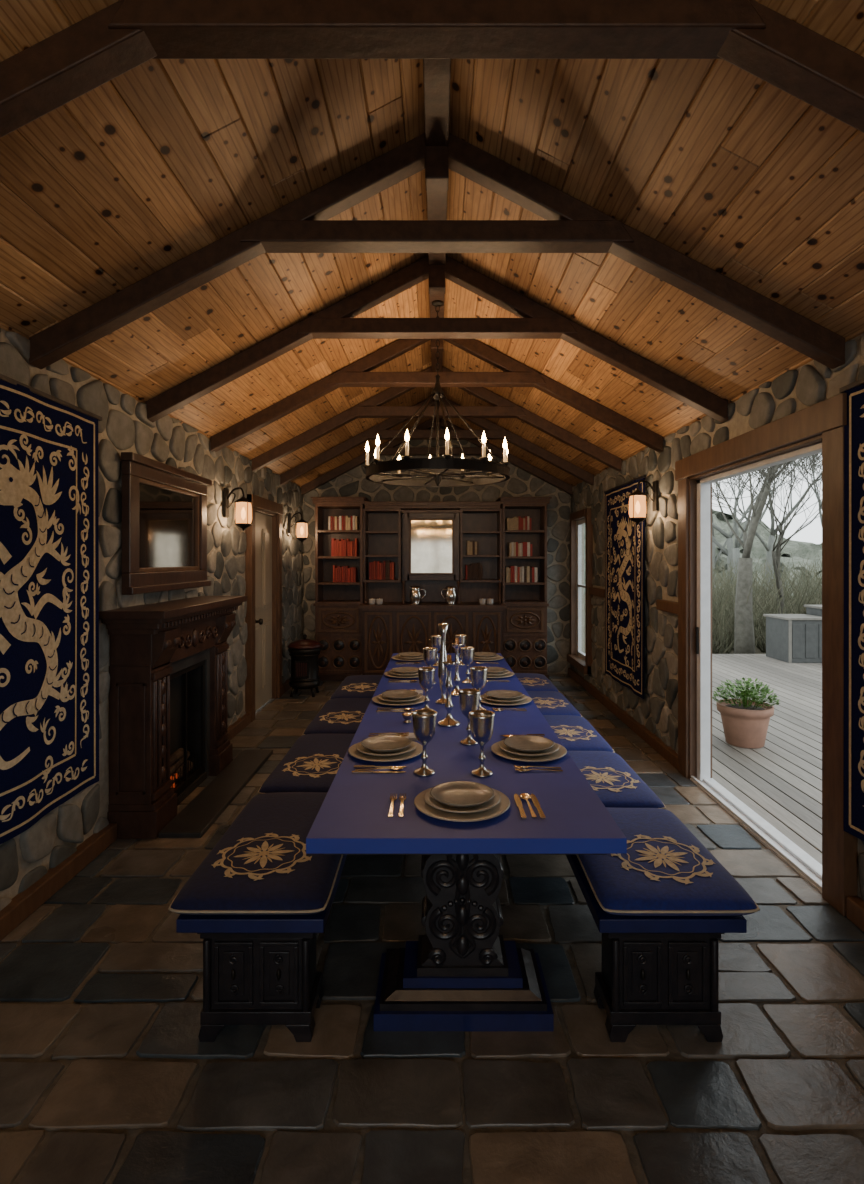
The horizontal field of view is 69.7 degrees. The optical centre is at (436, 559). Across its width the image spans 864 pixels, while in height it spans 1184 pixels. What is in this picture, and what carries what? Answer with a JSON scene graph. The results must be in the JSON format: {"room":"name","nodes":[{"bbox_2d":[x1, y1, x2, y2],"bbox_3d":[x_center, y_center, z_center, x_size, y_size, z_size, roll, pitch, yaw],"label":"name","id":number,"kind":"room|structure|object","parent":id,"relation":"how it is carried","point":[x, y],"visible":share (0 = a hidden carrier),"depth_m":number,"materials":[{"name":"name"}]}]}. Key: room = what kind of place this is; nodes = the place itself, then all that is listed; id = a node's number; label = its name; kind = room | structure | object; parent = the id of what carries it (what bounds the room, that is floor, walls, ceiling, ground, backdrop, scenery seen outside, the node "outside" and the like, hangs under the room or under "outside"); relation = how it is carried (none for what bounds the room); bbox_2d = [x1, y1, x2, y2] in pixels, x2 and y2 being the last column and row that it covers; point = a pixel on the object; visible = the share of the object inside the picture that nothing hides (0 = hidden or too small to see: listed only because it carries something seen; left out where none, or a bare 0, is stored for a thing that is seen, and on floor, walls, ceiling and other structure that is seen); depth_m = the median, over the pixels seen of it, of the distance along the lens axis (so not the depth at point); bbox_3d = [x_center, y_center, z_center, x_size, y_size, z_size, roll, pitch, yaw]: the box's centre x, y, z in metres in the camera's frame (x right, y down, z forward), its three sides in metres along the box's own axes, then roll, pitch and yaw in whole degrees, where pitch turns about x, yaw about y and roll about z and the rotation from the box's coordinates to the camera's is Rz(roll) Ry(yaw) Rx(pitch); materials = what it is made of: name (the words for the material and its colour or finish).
{"room":"dining hall","nodes":[
{"label":"dining hall","id":0,"kind":"room"},
{"bbox_2d":[0,328,304,910],"bbox_3d":[-2.054,0.335,3.525,0.291,2.830,11.450,0,0,0],"label":"wall","id":1,"kind":"structure","parent":0,"point":[25,858],"depth_m":3.80,"materials":[{"name":"stone"}]},
{"bbox_2d":[0,374,101,843],"bbox_3d":[-1.884,0.214,2.780,0.040,2.032,1.400,0,0,0],"label":"tapestry","id":2,"kind":"object","parent":1,"relation":"attached to","point":[49,494],"visible":1,"depth_m":2.98,"materials":[{"name":"blue fabric"}]},
{"bbox_2d":[0,679,290,940],"bbox_3d":[-1.917,1.600,3.370,0.065,0.100,11.140,0,0,0],"label":"baseboard","id":3,"kind":"structure","parent":1,"relation":"attached to","point":[28,901],"depth_m":3.11,"materials":[{"name":"brown wood"}]},
{"bbox_2d":[121,452,211,594],"bbox_3d":[-1.873,-0.220,4.390,0.085,0.860,1.320,0,0,0],"label":"framed mirror","id":4,"kind":"object","parent":1,"relation":"attached to","point":[164,506],"visible":1,"depth_m":4.24,"materials":[{"name":"brown wood"}]},
{"bbox_2d":[223,487,251,530],"bbox_3d":[-1.798,-0.463,5.620,0.245,0.395,0.160,0,0,0],"label":"lantern sconce","id":5,"kind":"object","parent":1,"relation":"attached to","point":[243,506],"visible":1,"depth_m":5.58,"materials":[{"name":"glass"}]},
{"bbox_2d":[245,494,282,721],"bbox_3d":[-1.992,0.490,6.910,0.315,2.320,1.220,0,0,0],"label":"door","id":6,"kind":"structure","parent":1,"relation":"in","point":[263,559],"depth_m":6.97,"materials":[{"name":"brown wood"}]},
{"bbox_2d":[288,512,307,542],"bbox_3d":[-1.798,-0.423,8.050,0.245,0.395,0.160,0,0,0],"label":"lantern sconce","id":7,"kind":"object","parent":1,"relation":"attached to","point":[301,525],"visible":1,"depth_m":8.00,"materials":[{"name":"glass"}]},
{"bbox_2d":[0,0,863,486],"bbox_3d":[0.000,-1.548,3.400,4.500,1.284,11.700,0,0,0],"label":"ceiling","id":8,"kind":"structure","parent":0,"point":[163,160],"depth_m":2.69,"materials":[{"name":"brown wood"}]},
{"bbox_2d":[0,0,863,137],"bbox_3d":[0.000,-1.488,1.800,3.860,1.120,0.120,0,0,0],"label":"roof truss","id":9,"kind":"object","parent":8,"relation":"attached to","point":[120,37],"visible":1,"depth_m":1.75,"materials":[{"name":"brown wood"}]},
{"bbox_2d":[210,339,662,452],"bbox_3d":[0.000,-1.488,5.325,3.860,1.120,0.120,0,0,0],"label":"roof truss","id":10,"kind":"object","parent":8,"relation":"attached to","point":[356,374],"visible":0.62,"depth_m":5.28,"materials":[{"name":"brown wood"}]},
{"bbox_2d":[29,133,844,368],"bbox_3d":[0.000,-1.488,2.975,3.860,1.120,0.120,0,0,0],"label":"roof truss","id":11,"kind":"object","parent":8,"relation":"attached to","point":[302,225],"visible":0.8,"depth_m":2.93,"materials":[{"name":"brown wood"}]},
{"bbox_2d":[146,256,727,422],"bbox_3d":[0.000,-1.488,4.150,3.860,1.120,0.120,0,0,0],"label":"roof truss","id":12,"kind":"object","parent":8,"relation":"attached to","point":[336,321],"visible":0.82,"depth_m":4.10,"materials":[{"name":"brown wood"}]},
{"bbox_2d":[252,366,621,471],"bbox_3d":[0.000,-1.488,6.500,3.860,1.120,0.120,0,0,0],"label":"roof truss","id":13,"kind":"object","parent":8,"relation":"attached to","point":[372,407],"visible":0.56,"depth_m":6.45,"materials":[{"name":"brown wood"}]},
{"bbox_2d":[280,397,593,484],"bbox_3d":[0.000,-1.488,7.675,3.860,1.120,0.120,0,0,0],"label":"roof truss","id":14,"kind":"object","parent":8,"relation":"attached to","point":[492,431],"visible":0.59,"depth_m":7.63,"materials":[{"name":"brown wood"}]},
{"bbox_2d":[301,418,572,494],"bbox_3d":[0.000,-1.488,8.850,3.860,1.120,0.120,0,0,0],"label":"roof truss","id":15,"kind":"object","parent":8,"relation":"attached to","point":[391,449],"visible":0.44,"depth_m":8.80,"materials":[{"name":"brown wood"}]},
{"bbox_2d":[423,59,450,422],"bbox_3d":[0.000,-2.006,3.370,0.110,0.112,11.140,0,0,0],"label":"ridge beam","id":16,"kind":"structure","parent":8,"relation":"attached to","point":[436,72],"depth_m":2.78,"materials":[{"name":"brown wood"}]},
{"bbox_2d":[363,300,509,486],"bbox_3d":[0.005,-1.270,4.700,1.111,1.419,1.111,0,0,0],"label":"chandelier","id":17,"kind":"object","parent":16,"relation":"hanging from","point":[432,470],"visible":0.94,"depth_m":4.61,"materials":[{"name":"black metal"}]},
{"bbox_2d":[0,674,863,1183],"bbox_3d":[-0.070,1.699,3.455,4.260,0.102,11.590,0,0,0],"label":"floor","id":18,"kind":"structure","parent":0,"point":[107,1076],"depth_m":2.08,"materials":[{"name":"stone"}]},
{"bbox_2d":[99,596,246,838],"bbox_3d":[-1.757,0.973,4.340,0.384,1.355,1.560,0,0,0],"label":"fireplace","id":19,"kind":"object","parent":18,"relation":"on","point":[168,668],"visible":0.99,"depth_m":3.79,"materials":[{"name":"brown wood"}]},
{"bbox_2d":[159,750,272,837],"bbox_3d":[-1.640,1.637,4.490,0.480,0.035,1.620,0,0,0],"label":"hearth slab","id":20,"kind":"object","parent":18,"relation":"on","point":[201,813],"visible":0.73,"depth_m":4.25,"materials":[{"name":"stone"}]},
{"bbox_2d":[176,855,346,1041],"bbox_3d":[-0.622,1.423,4.105,0.490,0.455,4.090,0,0,0],"label":"bench","id":21,"kind":"object","parent":18,"relation":"on","point":[258,969],"visible":0.29,"depth_m":2.13,"materials":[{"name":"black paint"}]},
{"bbox_2d":[168,792,342,914],"bbox_3d":[-0.632,1.150,2.542,0.533,0.087,1.014,0,0,0],"label":"seat cushion","id":22,"kind":"object","parent":21,"relation":"on","point":[261,865],"visible":0.83,"depth_m":2.25,"materials":[{"name":"blue fabric"}]},
{"bbox_2d":[258,734,354,793],"bbox_3d":[-0.632,1.150,3.567,0.533,0.087,1.014,0,0,0],"label":"seat cushion","id":23,"kind":"object","parent":21,"relation":"on","point":[313,761],"visible":0.7,"depth_m":3.36,"materials":[{"name":"blue fabric"}]},
{"bbox_2d":[302,698,371,734],"bbox_3d":[-0.632,1.151,4.593,0.533,0.086,1.014,0,0,0],"label":"seat cushion","id":24,"kind":"object","parent":21,"relation":"on","point":[338,715],"visible":0.68,"depth_m":4.39,"materials":[{"name":"blue fabric"}]},
{"bbox_2d":[329,675,382,699],"bbox_3d":[-0.632,1.150,5.617,0.533,0.087,1.014,0,0,0],"label":"seat cushion","id":25,"kind":"object","parent":21,"relation":"on","point":[353,686],"visible":0.57,"depth_m":5.42,"materials":[{"name":"blue fabric"}]},
{"bbox_2d":[287,635,321,696],"bbox_3d":[-1.620,1.285,7.600,0.420,0.740,0.420,0,0,0],"label":"wood stove","id":26,"kind":"object","parent":18,"relation":"on","point":[304,652],"visible":1,"depth_m":7.46,"materials":[{"name":"black metal"}]},
{"bbox_2d":[311,497,551,680],"bbox_3d":[-0.080,0.395,8.600,3.280,2.510,0.660,0,0,0],"label":"tall cabinet","id":27,"kind":"object","parent":18,"relation":"on","point":[426,541],"visible":0.84,"depth_m":8.52,"materials":[{"name":"brown wood"}]},
{"bbox_2d":[376,598,382,604],"bbox_3d":[-0.780,0.561,8.420,0.092,0.085,0.090,0,0,0],"label":"votive candle","id":28,"kind":"object","parent":27,"relation":"in","point":[379,601],"visible":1,"depth_m":8.38,"materials":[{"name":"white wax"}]},
{"bbox_2d":[410,586,425,604],"bbox_3d":[-0.278,0.481,8.441,0.199,0.245,0.170,0,0,36],"label":"metal pitcher","id":29,"kind":"object","parent":27,"relation":"in","point":[415,594],"visible":1,"depth_m":8.40,"materials":[{"name":"silver metal"}]},
{"bbox_2d":[328,516,537,581],"bbox_3d":[-0.056,-0.152,8.680,2.888,0.923,0.240,0,0,0],"label":"books","id":30,"kind":"object","parent":27,"relation":"in","point":[378,570],"visible":0.88,"depth_m":8.57,"materials":[{"name":"paper"}]},
{"bbox_2d":[441,586,456,604],"bbox_3d":[0.176,0.481,8.444,0.199,0.245,0.170,0,0,-22],"label":"metal pitcher","id":31,"kind":"object","parent":27,"relation":"in","point":[450,597],"visible":1,"depth_m":8.39,"materials":[{"name":"silver metal"}]},
{"bbox_2d":[479,598,485,604],"bbox_3d":[0.620,0.561,8.420,0.092,0.085,0.090,0,0,0],"label":"votive candle","id":32,"kind":"object","parent":27,"relation":"in","point":[482,601],"visible":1,"depth_m":8.38,"materials":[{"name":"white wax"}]},
{"bbox_2d":[306,653,626,1030],"bbox_3d":[0.093,1.265,3.905,1.014,0.770,3.890,0,0,0],"label":"dining table","id":33,"kind":"object","parent":18,"relation":"on","point":[461,974],"visible":0.73,"depth_m":2.25,"materials":[{"name":"blue paint"}]},
{"bbox_2d":[352,770,405,772],"bbox_3d":[-0.239,0.875,2.562,0.225,0.006,0.022,0,0,-1],"label":"knife","id":34,"kind":"object","parent":33,"relation":"on","point":[355,771],"visible":1,"depth_m":2.56,"materials":[{"name":"gold metal"}]},
{"bbox_2d":[355,766,403,769],"bbox_3d":[-0.241,0.873,2.592,0.202,0.010,0.042,0,0,-2],"label":"spoon","id":35,"kind":"object","parent":33,"relation":"on","point":[392,767],"visible":1,"depth_m":2.59,"materials":[{"name":"gold metal"}]},
{"bbox_2d":[354,765,405,767],"bbox_3d":[-0.239,0.875,2.625,0.225,0.006,0.022,0,0,0],"label":"knife","id":36,"kind":"object","parent":33,"relation":"on","point":[355,766],"visible":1,"depth_m":2.62,"materials":[{"name":"gold metal"}]},
{"bbox_2d":[348,735,422,761],"bbox_3d":[-0.232,0.855,2.830,0.344,0.048,0.344,0,0,0],"label":"dinner plate","id":37,"kind":"object","parent":33,"relation":"on","point":[383,748],"visible":0.99,"depth_m":2.80,"materials":[{"name":"ceramic"}]},
{"bbox_2d":[388,793,396,816],"bbox_3d":[-0.160,0.874,2.214,0.026,0.008,0.198,0,0,0],"label":"fork","id":38,"kind":"object","parent":33,"relation":"on","point":[392,800],"visible":1,"depth_m":2.21,"materials":[{"name":"gold metal"}]},
{"bbox_2d":[376,710,411,711],"bbox_3d":[-0.239,0.875,3.592,0.225,0.006,0.022,0,0,-1],"label":"knife","id":39,"kind":"object","parent":33,"relation":"on","point":[376,710],"visible":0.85,"depth_m":3.58,"materials":[{"name":"gold metal"}]},
{"bbox_2d":[372,690,424,705],"bbox_3d":[-0.232,0.855,3.860,0.344,0.048,0.344,0,0,0],"label":"dinner plate","id":40,"kind":"object","parent":33,"relation":"on","point":[392,697],"visible":1,"depth_m":3.82,"materials":[{"name":"ceramic"}]},
{"bbox_2d":[379,733,417,740],"bbox_3d":[-0.192,0.873,3.065,0.200,0.012,0.100,0,0,0],"label":"napkin","id":41,"kind":"object","parent":33,"relation":"on","point":[411,736],"visible":0.2,"depth_m":3.05,"materials":[{"name":"white fabric"}]},
{"bbox_2d":[368,734,408,736],"bbox_3d":[-0.238,0.862,3.045,0.198,0.008,0.026,0,0,1],"label":"fork","id":42,"kind":"object","parent":41,"relation":"on","point":[387,734],"visible":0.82,"depth_m":3.04,"materials":[{"name":"gold metal"}]},
{"bbox_2d":[369,732,408,734],"bbox_3d":[-0.238,0.862,3.080,0.198,0.008,0.026,0,0,0],"label":"fork","id":43,"kind":"object","parent":41,"relation":"on","point":[388,732],"visible":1,"depth_m":3.08,"materials":[{"name":"gold metal"}]},
{"bbox_2d":[384,667,417,677],"bbox_3d":[-0.232,0.855,4.720,0.344,0.048,0.344,0,0,0],"label":"dinner plate","id":44,"kind":"object","parent":33,"relation":"on","point":[398,672],"visible":0.83,"depth_m":4.67,"materials":[{"name":"ceramic"}]},
{"bbox_2d":[398,793,405,816],"bbox_3d":[-0.125,0.874,2.214,0.026,0.008,0.198,0,0,-1],"label":"fork","id":45,"kind":"object","parent":33,"relation":"on","point":[402,795],"visible":1,"depth_m":2.21,"materials":[{"name":"gold metal"}]},
{"bbox_2d":[402,712,411,722],"bbox_3d":[-0.160,0.856,3.360,0.060,0.046,0.060,0,0,0],"label":"salt cellar","id":46,"kind":"object","parent":33,"relation":"on","point":[407,716],"visible":0.92,"depth_m":3.34,"materials":[{"name":"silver metal"}]},
{"bbox_2d":[391,652,423,660],"bbox_3d":[-0.232,0.855,5.500,0.344,0.048,0.344,0,0,0],"label":"dinner plate","id":47,"kind":"object","parent":33,"relation":"on","point":[404,656],"visible":0.91,"depth_m":5.43,"materials":[{"name":"ceramic"}]},
{"bbox_2d":[411,709,436,776],"bbox_3d":[-0.052,0.754,2.560,0.108,0.250,0.108,0,0,0],"label":"goblet","id":48,"kind":"object","parent":33,"relation":"on","point":[424,720],"visible":1,"depth_m":2.53,"materials":[{"name":"grey metal"}]},
{"bbox_2d":[417,667,435,709],"bbox_3d":[-0.060,0.754,3.600,0.108,0.250,0.108,0,0,0],"label":"goblet","id":49,"kind":"object","parent":33,"relation":"on","point":[426,675],"visible":0.91,"depth_m":3.57,"materials":[{"name":"grey metal"}]},
{"bbox_2d":[422,647,437,683],"bbox_3d":[-0.050,0.754,4.420,0.108,0.250,0.108,0,0,0],"label":"goblet","id":50,"kind":"object","parent":33,"relation":"on","point":[429,653],"visible":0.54,"depth_m":4.38,"materials":[{"name":"grey metal"}]},
{"bbox_2d":[431,635,440,666],"bbox_3d":[0.000,0.754,5.150,0.108,0.250,0.108,0,0,0],"label":"goblet","id":51,"kind":"object","parent":33,"relation":"on","point":[435,639],"visible":0.7,"depth_m":5.11,"materials":[{"name":"grey metal"}]},
{"bbox_2d":[435,623,448,704],"bbox_3d":[0.040,0.636,3.820,0.104,0.486,0.104,0,0,0],"label":"bud vase","id":52,"kind":"object","parent":33,"relation":"on","point":[442,670],"visible":0.86,"depth_m":3.80,"materials":[{"name":"silver metal"}]},
{"bbox_2d":[438,655,460,726],"bbox_3d":[0.065,0.694,3.320,0.126,0.370,0.126,0,0,0],"label":"candlestick","id":53,"kind":"object","parent":33,"relation":"on","point":[448,721],"visible":1,"depth_m":3.31,"materials":[{"name":"silver metal"}]},
{"bbox_2d":[451,638,461,696],"bbox_3d":[0.130,0.694,4.050,0.126,0.370,0.126,0,0,0],"label":"candlestick","id":54,"kind":"object","parent":33,"relation":"on","point":[456,645],"visible":0.87,"depth_m":4.04,"materials":[{"name":"silver metal"}]},
{"bbox_2d":[455,634,466,665],"bbox_3d":[0.200,0.754,5.200,0.108,0.250,0.108,0,0,0],"label":"goblet","id":55,"kind":"object","parent":33,"relation":"on","point":[462,637],"visible":0.62,"depth_m":5.17,"materials":[{"name":"grey metal"}]},
{"bbox_2d":[414,781,509,821],"bbox_3d":[0.090,0.855,2.220,0.344,0.048,0.344,0,0,0],"label":"dinner plate","id":56,"kind":"object","parent":33,"relation":"on","point":[456,801],"visible":1,"depth_m":2.18,"materials":[{"name":"ceramic"}]},
{"bbox_2d":[460,647,474,683],"bbox_3d":[0.220,0.754,4.450,0.108,0.250,0.108,0,0,0],"label":"goblet","id":57,"kind":"object","parent":33,"relation":"on","point":[467,653],"visible":0.99,"depth_m":4.42,"materials":[{"name":"grey metal"}]},
{"bbox_2d":[458,689,479,745],"bbox_3d":[0.155,0.754,2.980,0.108,0.250,0.108,0,0,0],"label":"goblet","id":58,"kind":"object","parent":33,"relation":"on","point":[468,698],"visible":0.8,"depth_m":2.95,"materials":[{"name":"grey metal"}]},
{"bbox_2d":[470,666,487,709],"bbox_3d":[0.245,0.754,3.620,0.108,0.250,0.108,0,0,0],"label":"goblet","id":59,"kind":"object","parent":33,"relation":"on","point":[478,673],"visible":0.77,"depth_m":3.59,"materials":[{"name":"grey metal"}]},
{"bbox_2d":[469,710,494,777],"bbox_3d":[0.185,0.754,2.550,0.108,0.250,0.108,0,0,0],"label":"goblet","id":60,"kind":"object","parent":33,"relation":"on","point":[481,721],"visible":1,"depth_m":2.52,"materials":[{"name":"grey metal"}]},
{"bbox_2d":[474,652,503,660],"bbox_3d":[0.418,0.855,5.500,0.344,0.048,0.344,0,0,0],"label":"dinner plate","id":61,"kind":"object","parent":33,"relation":"on","point":[478,656],"visible":0.88,"depth_m":5.43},
{"bbox_2d":[470,667,514,677],"bbox_3d":[0.418,0.855,4.720,0.344,0.048,0.344,0,0,0],"label":"dinner plate","id":62,"kind":"object","parent":33,"relation":"on","point":[493,672],"visible":0.7,"depth_m":4.67,"materials":[{"name":"ceramic"}]},
{"bbox_2d":[480,690,531,705],"bbox_3d":[0.418,0.855,3.860,0.344,0.048,0.344,0,0,0],"label":"dinner plate","id":63,"kind":"object","parent":33,"relation":"on","point":[494,697],"visible":0.98,"depth_m":3.82,"materials":[{"name":"ceramic"}]},
{"bbox_2d":[492,708,525,709],"bbox_3d":[0.424,0.874,3.645,0.198,0.008,0.026,0,0,0],"label":"fork","id":64,"kind":"object","parent":33,"relation":"on","point":[492,708],"visible":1,"depth_m":3.64,"materials":[{"name":"gold metal"}]},
{"bbox_2d":[493,709,526,710],"bbox_3d":[0.424,0.874,3.610,0.198,0.008,0.026,0,0,0],"label":"fork","id":65,"kind":"object","parent":33,"relation":"on","point":[493,709],"visible":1,"depth_m":3.61,"materials":[{"name":"gold metal"}]},
{"bbox_2d":[514,794,526,818],"bbox_3d":[0.295,0.875,2.212,0.022,0.006,0.225,0,0,0],"label":"knife","id":66,"kind":"object","parent":33,"relation":"on","point":[516,796],"visible":1,"depth_m":2.20,"materials":[{"name":"gold metal"}]},
{"bbox_2d":[500,734,544,735],"bbox_3d":[0.425,0.875,3.098,0.225,0.006,0.022,0,0,-1],"label":"knife","id":67,"kind":"object","parent":33,"relation":"on","point":[526,734],"visible":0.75,"depth_m":3.10,"materials":[{"name":"gold metal"}]},
{"bbox_2d":[520,793,536,817],"bbox_3d":[0.328,0.873,2.211,0.042,0.010,0.202,0,0,-2],"label":"spoon","id":68,"kind":"object","parent":33,"relation":"on","point":[524,796],"visible":1,"depth_m":2.24,"materials":[{"name":"gold metal"}]},
{"bbox_2d":[491,735,566,761],"bbox_3d":[0.418,0.855,2.830,0.344,0.048,0.344,0,0,0],"label":"dinner plate","id":69,"kind":"object","parent":33,"relation":"on","point":[526,748],"visible":1,"depth_m":2.80,"materials":[{"name":"ceramic"}]},
{"bbox_2d":[514,765,560,768],"bbox_3d":[0.424,0.874,2.615,0.198,0.008,0.026,0,0,1],"label":"fork","id":70,"kind":"object","parent":33,"relation":"on","point":[518,767],"visible":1,"depth_m":2.61,"materials":[{"name":"gold metal"}]},
{"bbox_2d":[531,794,545,818],"bbox_3d":[0.358,0.875,2.212,0.022,0.006,0.225,0,0,-1],"label":"knife","id":71,"kind":"object","parent":33,"relation":"on","point":[534,799],"visible":1,"depth_m":2.20,"materials":[{"name":"gold metal"}]},
{"bbox_2d":[515,768,562,771],"bbox_3d":[0.424,0.874,2.580,0.198,0.008,0.026,0,0,0],"label":"fork","id":72,"kind":"object","parent":33,"relation":"on","point":[516,769],"visible":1,"depth_m":2.58,"materials":[{"name":"gold metal"}]},
{"bbox_2d":[566,855,746,1041],"bbox_3d":[0.785,1.423,4.140,0.490,0.455,4.160,0,0,0],"label":"bench","id":73,"kind":"object","parent":18,"relation":"on","point":[657,970],"visible":0.41,"depth_m":2.13,"materials":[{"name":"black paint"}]},
{"bbox_2d":[515,673,558,691],"bbox_3d":[0.810,1.151,5.802,0.533,0.085,0.829,0,0,0],"label":"seat cushion","id":74,"kind":"object","parent":73,"relation":"on","point":[530,681],"visible":0.52,"depth_m":5.64,"materials":[{"name":"blue fabric"}]},
{"bbox_2d":[527,691,581,716],"bbox_3d":[0.810,1.150,4.964,0.533,0.087,0.829,0,0,0],"label":"seat cushion","id":75,"kind":"object","parent":73,"relation":"on","point":[547,702],"visible":0.54,"depth_m":4.80,"materials":[{"name":"blue fabric"}]},
{"bbox_2d":[543,715,614,752],"bbox_3d":[0.810,1.150,4.126,0.533,0.086,0.829,0,0,0],"label":"seat cushion","id":76,"kind":"object","parent":73,"relation":"on","point":[575,733],"visible":0.56,"depth_m":3.96,"materials":[{"name":"blue fabric"}]},
{"bbox_2d":[568,751,665,808],"bbox_3d":[0.810,1.150,3.288,0.533,0.087,0.829,0,0,0],"label":"seat cushion","id":77,"kind":"object","parent":73,"relation":"on","point":[616,784],"visible":0.59,"depth_m":3.11,"materials":[{"name":"blue fabric"}]},
{"bbox_2d":[576,807,759,915],"bbox_3d":[0.810,1.150,2.450,0.533,0.087,0.829,0,0,0],"label":"seat cushion","id":78,"kind":"object","parent":73,"relation":"on","point":[665,870],"visible":0.84,"depth_m":2.20,"materials":[{"name":"blue fabric"}]},
{"bbox_2d":[303,427,570,673],"bbox_3d":[0.000,-0.160,9.105,3.900,3.820,0.290,0,0,0],"label":"wall","id":79,"kind":"structure","parent":0,"point":[353,483],"depth_m":8.98,"materials":[{"name":"stone"}]},
{"bbox_2d":[570,333,863,900],"bbox_3d":[1.985,0.335,3.525,0.151,2.830,11.450,0,0,0],"label":"wall","id":80,"kind":"structure","parent":0,"point":[812,383],"depth_m":5.28,"materials":[{"name":"stone"}]},
{"bbox_2d":[567,508,592,673],"bbox_3d":[1.925,0.390,8.270,0.170,2.080,1.020,0,0,0],"label":"window","id":81,"kind":"structure","parent":80,"relation":"in","point":[577,662],"depth_m":8.56,"materials":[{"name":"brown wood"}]},
{"bbox_2d":[604,475,645,698],"bbox_3d":[1.891,0.249,6.300,0.039,2.042,1.360,0,0,0],"label":"tapestry","id":82,"kind":"object","parent":80,"relation":"attached to","point":[624,539],"visible":0.98,"depth_m":6.22,"materials":[{"name":"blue fabric"}]},
{"bbox_2d":[589,587,677,613],"bbox_3d":[1.923,0.385,6.300,0.055,0.090,2.880,0,0,0],"label":"trim","id":83,"kind":"structure","parent":80,"relation":"attached to","point":[662,605],"depth_m":5.23,"materials":[{"name":"brown wood"}]},
{"bbox_2d":[629,480,657,524],"bbox_3d":[1.798,-0.503,5.420,0.245,0.395,0.160,0,0,0],"label":"lantern sconce","id":84,"kind":"object","parent":80,"relation":"attached to","point":[637,499],"visible":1,"depth_m":5.38,"materials":[{"name":"glass"}]},
{"bbox_2d":[568,668,863,931],"bbox_3d":[1.917,1.600,3.370,0.065,0.100,11.140,0,0,0],"label":"baseboard","id":85,"kind":"structure","parent":80,"relation":"attached to","point":[854,906],"depth_m":5.54,"materials":[{"name":"brown wood"}]},
{"bbox_2d":[675,393,857,915],"bbox_3d":[1.968,0.445,3.855,0.205,2.430,2.010,0,0,0],"label":"door","id":86,"kind":"structure","parent":80,"relation":"in","point":[817,428],"depth_m":3.49,"materials":[{"name":"brown wood"}]},
{"bbox_2d":[839,378,863,840],"bbox_3d":[1.886,0.224,2.235,0.045,2.052,1.320,0,0,0],"label":"tapestry","id":87,"kind":"object","parent":80,"relation":"attached to","point":[853,815],"visible":1,"depth_m":2.80,"materials":[{"name":"blue fabric"}]},
{"label":"outside","id":88,"kind":"structure","parent":0,"visible":0},
{"bbox_2d":[584,594,765,653],"bbox_3d":[24.560,1.089,22.000,45.000,1.769,60.000,0,0,0],"label":"ground","id":89,"kind":"structure","parent":88,"point":[757,651],"depth_m":14.05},
{"bbox_2d":[712,461,790,653],"bbox_3d":[6.222,-1.798,12.683,5.821,7.602,7.472,0,0,43],"label":"bare tree","id":90,"kind":"object","parent":89,"relation":"on","point":[744,638],"visible":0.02,"depth_m":11.91,"materials":[{"name":"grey plant"}]},
{"bbox_2d":[712,460,802,596],"bbox_3d":[9.440,-2.260,16.254,5.790,8.027,5.773,0,0,0],"label":"bare tree","id":91,"kind":"object","parent":89,"relation":"on","point":[736,550],"visible":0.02,"depth_m":17.06,"materials":[{"name":"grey plant"}]},
{"bbox_2d":[712,454,820,589],"bbox_3d":[9.623,-3.212,22.601,10.339,9.742,7.345,0,0,-12],"label":"bare tree","id":92,"kind":"object","parent":89,"relation":"on","point":[714,560],"visible":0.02,"depth_m":22.91,"materials":[{"name":"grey plant"}]},
{"bbox_2d":[712,553,821,653],"bbox_3d":[9.736,0.903,15.721,12.508,2.213,8.967,0,0,-4],"label":"shrubs","id":93,"kind":"object","parent":89,"relation":"on","point":[723,614],"visible":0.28,"depth_m":13.36,"materials":[{"name":"plant"}]},
{"bbox_2d":[712,453,821,613],"bbox_3d":[6.793,-1.153,12.523,4.684,6.334,5.951,0,0,0],"label":"bare tree","id":94,"kind":"object","parent":89,"relation":"on","point":[775,554],"visible":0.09,"depth_m":12.42,"materials":[{"name":"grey plant"}]},
{"bbox_2d":[712,470,821,596],"bbox_3d":[11.870,-3.924,22.213,10.612,11.174,8.592,0,0,13],"label":"bare tree","id":95,"kind":"object","parent":89,"relation":"on","point":[771,539],"visible":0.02,"depth_m":23.81,"materials":[{"name":"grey plant"}]},
{"bbox_2d":[712,454,821,587],"bbox_3d":[8.575,-3.061,20.659,10.062,9.428,8.159,0,0,0],"label":"bare tree","id":96,"kind":"object","parent":89,"relation":"on","point":[729,552],"visible":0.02,"depth_m":19.45,"materials":[{"name":"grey plant"}]},
{"bbox_2d":[712,654,821,864],"bbox_3d":[5.607,1.823,5.850,7.054,0.255,10.700,0,0,0],"label":"deck","id":97,"kind":"object","parent":89,"relation":"on","point":[780,780],"visible":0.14,"depth_m":5.41,"materials":[{"name":"wood"}]},
{"bbox_2d":[712,678,779,748],"bbox_3d":[2.840,1.385,5.725,0.597,0.621,0.596,0,0,0],"label":"potted plant","id":98,"kind":"object","parent":97,"relation":"on","point":[745,721],"visible":1,"depth_m":5.60,"materials":[{"name":"green plant"}]},
{"bbox_2d":[763,605,821,662],"bbox_3d":[6.540,1.242,10.575,1.580,0.904,0.810,0,0,0],"label":"storage box","id":99,"kind":"object","parent":97,"relation":"on","point":[790,638],"visible":0.47,"depth_m":10.20,"materials":[{"name":"wood"}]},
{"bbox_2d":[786,453,821,525],"bbox_3d":[11.344,-2.574,17.243,8.527,8.661,6.192,0,0,24],"label":"bare tree","id":100,"kind":"object","parent":89,"relation":"on","point":[798,466],"visible":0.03,"depth_m":17.73,"materials":[{"name":"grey plant"}]},
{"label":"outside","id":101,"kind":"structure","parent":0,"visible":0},
{"bbox_2d":[584,509,821,597],"bbox_3d":[17.184,-0.836,20.782,59.565,6.337,21.596,0,0,36],"label":"wooded hillside","id":102,"kind":"structure","parent":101,"point":[800,551],"depth_m":29.84,"materials":[{"name":"plant"}]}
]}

